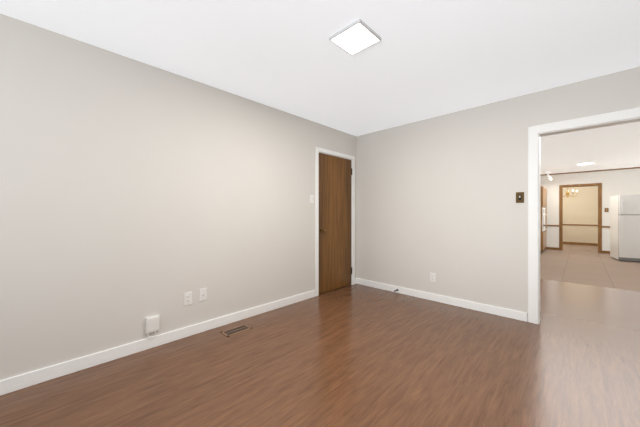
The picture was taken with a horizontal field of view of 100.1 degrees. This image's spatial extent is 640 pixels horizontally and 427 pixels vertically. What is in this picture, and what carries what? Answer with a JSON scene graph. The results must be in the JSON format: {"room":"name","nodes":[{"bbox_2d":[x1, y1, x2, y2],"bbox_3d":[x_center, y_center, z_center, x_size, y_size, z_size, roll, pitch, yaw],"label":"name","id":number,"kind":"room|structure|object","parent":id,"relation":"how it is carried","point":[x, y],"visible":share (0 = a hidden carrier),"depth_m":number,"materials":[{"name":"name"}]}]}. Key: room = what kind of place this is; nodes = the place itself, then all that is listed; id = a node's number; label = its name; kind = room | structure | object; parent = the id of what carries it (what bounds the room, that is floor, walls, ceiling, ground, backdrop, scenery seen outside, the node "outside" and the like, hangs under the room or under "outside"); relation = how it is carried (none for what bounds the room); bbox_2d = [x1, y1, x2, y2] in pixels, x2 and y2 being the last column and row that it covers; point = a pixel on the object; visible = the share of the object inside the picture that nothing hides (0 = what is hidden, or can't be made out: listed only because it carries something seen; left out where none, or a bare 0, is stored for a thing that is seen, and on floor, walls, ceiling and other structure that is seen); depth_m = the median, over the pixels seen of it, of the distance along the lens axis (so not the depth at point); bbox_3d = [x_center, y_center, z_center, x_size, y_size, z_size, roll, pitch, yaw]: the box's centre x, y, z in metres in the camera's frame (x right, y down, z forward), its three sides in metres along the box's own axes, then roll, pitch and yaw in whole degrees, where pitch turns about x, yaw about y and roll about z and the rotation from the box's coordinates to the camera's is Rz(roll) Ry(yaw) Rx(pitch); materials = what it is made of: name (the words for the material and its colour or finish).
{"room":"empty living room","nodes":[
{"label":"empty living room","id":0,"kind":"room"},
{"bbox_2d":[0,13,355,379],"bbox_3d":[-1.323,-0.060,2.543,0.120,2.440,5.650,0,0,44],"label":"wall","id":1,"kind":"structure","parent":0,"point":[134,194],"depth_m":2.21,"materials":[{"name":"paint"}]},
{"bbox_2d":[146,315,159,337],"bbox_3d":[-1.443,0.980,2.312,0.030,0.180,0.100,0,0,44],"label":"outlet box","id":2,"kind":"object","parent":1,"relation":"attached to","point":[152,323],"visible":1,"depth_m":2.30,"materials":[{"name":"white plastic"}]},
{"bbox_2d":[0,278,356,395],"bbox_3d":[-1.275,1.113,2.496,0.014,0.095,5.410,0,0,44],"label":"baseboard","id":3,"kind":"structure","parent":1,"relation":"attached to","point":[21,381],"depth_m":2.19,"materials":[{"name":"white wood"}]},
{"bbox_2d":[184,292,191,305],"bbox_3d":[-1.245,0.804,2.531,0.010,0.116,0.072,0,0,44],"label":"duplex electrical outlet","id":4,"kind":"object","parent":1,"relation":"attached to","point":[188,298],"visible":1,"depth_m":2.53,"materials":[{"name":"white plastic"}]},
{"bbox_2d":[199,288,206,300],"bbox_3d":[-1.143,0.796,2.628,0.020,0.116,0.072,0,0,44],"label":"outlet","id":5,"kind":"object","parent":1,"relation":"attached to","point":[202,294],"visible":1,"depth_m":2.63,"materials":[{"name":"white plastic"}]},
{"bbox_2d":[315,147,354,295],"bbox_3d":[0.204,0.140,4.119,0.120,2.040,0.800,0,0,44],"label":"door jamb","id":6,"kind":"structure","parent":1,"relation":"in","point":[351,208],"depth_m":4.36,"materials":[{"name":"white wood"}]},
{"bbox_2d":[319,153,351,293],"bbox_3d":[0.257,0.141,4.077,0.112,2.013,0.784,0,0,44],"label":"door","id":7,"kind":"structure","parent":6,"relation":"attached to","point":[335,267],"depth_m":4.06,"materials":[{"name":"brown wood"}]},
{"bbox_2d":[0,279,639,426],"bbox_3d":[1.106,1.210,1.874,4.540,0.100,8.070,0,0,44],"label":"floor","id":8,"kind":"structure","parent":0,"point":[356,355],"depth_m":1.96,"materials":[{"name":"wood"}]},
{"bbox_2d":[220,324,251,336],"bbox_3d":[-0.827,1.157,2.660,0.140,0.005,0.270,0,0,44],"label":"floor vent","id":9,"kind":"object","parent":8,"relation":"in","point":[235,330],"visible":1,"depth_m":2.65,"materials":[{"name":"brown metal"}]},
{"bbox_2d":[0,0,639,174],"bbox_3d":[2.974,-1.330,3.802,4.540,0.100,13.440,0,0,44],"label":"ceiling","id":10,"kind":"structure","parent":0,"point":[423,59],"depth_m":2.10,"materials":[{"name":"paint"}]},
{"bbox_2d":[329,18,380,54],"bbox_3d":[0.256,-1.268,1.945,0.270,0.024,0.270,0,0,44],"label":"light panel","id":11,"kind":"object","parent":10,"relation":"attached to","point":[356,36],"visible":1,"depth_m":1.92,"materials":[{"name":"white plastic"}]},
{"bbox_2d":[576,161,594,164],"bbox_3d":[6.683,-1.262,6.753,0.340,0.037,0.340,0,0,44],"label":"recessed light","id":12,"kind":"object","parent":10,"relation":"in","point":[586,163],"visible":1,"depth_m":6.66,"materials":[{"name":"white"}]},
{"bbox_2d":[356,66,639,321],"bbox_3d":[2.051,-0.060,3.123,3.920,2.440,0.120,0,0,44],"label":"wall","id":13,"kind":"structure","parent":0,"point":[437,195],"depth_m":3.32,"materials":[{"name":"paint"}]},
{"bbox_2d":[430,273,435,281],"bbox_3d":[1.501,0.850,3.565,0.072,0.116,0.010,0,0,44],"label":"duplex electrical outlet","id":14,"kind":"object","parent":13,"relation":"attached to","point":[432,277],"visible":1,"depth_m":3.56,"materials":[{"name":"white plastic"}]},
{"bbox_2d":[357,278,526,321],"bbox_3d":[1.413,1.113,3.648,2.243,0.095,0.014,0,0,44],"label":"baseboard","id":15,"kind":"structure","parent":13,"relation":"attached to","point":[505,312],"depth_m":3.39,"materials":[{"name":"white wood"}]},
{"bbox_2d":[516,192,523,202],"bbox_3d":[2.168,-0.174,2.908,0.072,0.116,0.026,0,0,44],"label":"light switch","id":16,"kind":"object","parent":13,"relation":"attached to","point":[519,197],"visible":1,"depth_m":2.91,"materials":[{"name":"gold metal"}]},
{"bbox_2d":[528,107,639,323],"bbox_3d":[2.611,0.119,2.486,1.082,2.081,0.016,0,0,44],"label":"door frame","id":17,"kind":"structure","parent":13,"relation":"attached to","point":[533,131],"depth_m":2.81,"materials":[{"name":"white wood"}]},
{"bbox_2d":[538,117,639,323],"bbox_3d":[2.658,0.160,2.535,0.920,2.000,0.122,0,0,44],"label":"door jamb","id":18,"kind":"structure","parent":13,"relation":"in","point":[540,135],"depth_m":2.81,"materials":[{"name":"white wood"}]},
{"bbox_2d":[563,186,597,242],"bbox_3d":[9.710,-0.060,9.891,2.740,2.440,0.120,0,0,44],"label":"wall","id":19,"kind":"structure","parent":0,"point":[581,207],"depth_m":9.88,"materials":[{"name":"beige paint"}]},
{"bbox_2d":[563,224,597,245],"bbox_3d":[9.659,0.777,9.838,2.500,0.765,0.026,0,0,44],"label":"trim","id":20,"kind":"structure","parent":19,"relation":"attached to","point":[580,243],"depth_m":9.85,"materials":[{"name":"brown wood"}]},
{"bbox_2d":[541,244,639,291],"bbox_3d":[7.066,1.210,7.126,3.290,0.100,7.770,0,0,44],"label":"floor","id":21,"kind":"structure","parent":0,"point":[583,264],"depth_m":5.65,"materials":[{"name":"beige tile"}]},
{"bbox_2d":[541,186,544,250],"bbox_3d":[6.416,0.185,8.171,0.655,1.950,0.665,0,0,44],"label":"tall cabinet","id":22,"kind":"object","parent":21,"relation":"on","point":[543,218],"depth_m":7.73,"materials":[{"name":"brown wood"}]},
{"bbox_2d":[545,188,546,247],"bbox_3d":[6.878,0.185,8.649,0.655,1.950,0.665,0,0,44],"label":"tall cabinet","id":23,"kind":"object","parent":21,"relation":"on","point":[545,188],"depth_m":8.29,"materials":[{"name":"brown wood"}]},
{"bbox_2d":[610,194,639,260],"bbox_3d":[7.750,0.355,6.554,0.750,1.610,0.735,0,0,35],"label":"fridge","id":24,"kind":"object","parent":21,"relation":"on","point":[624,227],"visible":1,"depth_m":6.43,"materials":[{"name":"white metal"}]},
{"bbox_2d":[541,168,639,250],"bbox_3d":[8.058,-0.060,8.150,3.290,2.440,0.120,0,0,44],"label":"wall","id":25,"kind":"structure","parent":0,"point":[621,182],"depth_m":7.87,"materials":[{"name":"white paint"}]},
{"bbox_2d":[559,183,601,252],"bbox_3d":[7.977,0.131,8.231,0.936,2.058,0.164,0,0,44],"label":"door frame","id":26,"kind":"structure","parent":25,"relation":"attached to","point":[600,217],"depth_m":8.14,"materials":[{"name":"brown wood"}]},
{"bbox_2d":[541,167,639,253],"bbox_3d":[8.008,-0.060,8.099,3.050,2.440,0.022,0,0,44],"label":"trim","id":27,"kind":"structure","parent":25,"relation":"attached to","point":[556,248],"depth_m":8.04,"materials":[{"name":"brown wood"}]},
{"bbox_3d":[8.917,-1.330,9.072,2.740,0.100,2.400,0,0,44],"label":"ceiling","id":28,"kind":"structure","parent":0,"visible":0},
{"bbox_2d":[563,188,576,196],"bbox_3d":[8.569,-0.917,9.272,0.516,0.725,0.496,0,0,44],"label":"chandelier","id":29,"kind":"object","parent":28,"relation":"hanging from","point":[567,193],"visible":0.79,"depth_m":9.22,"materials":[{"name":"gold metal"}]}
]}

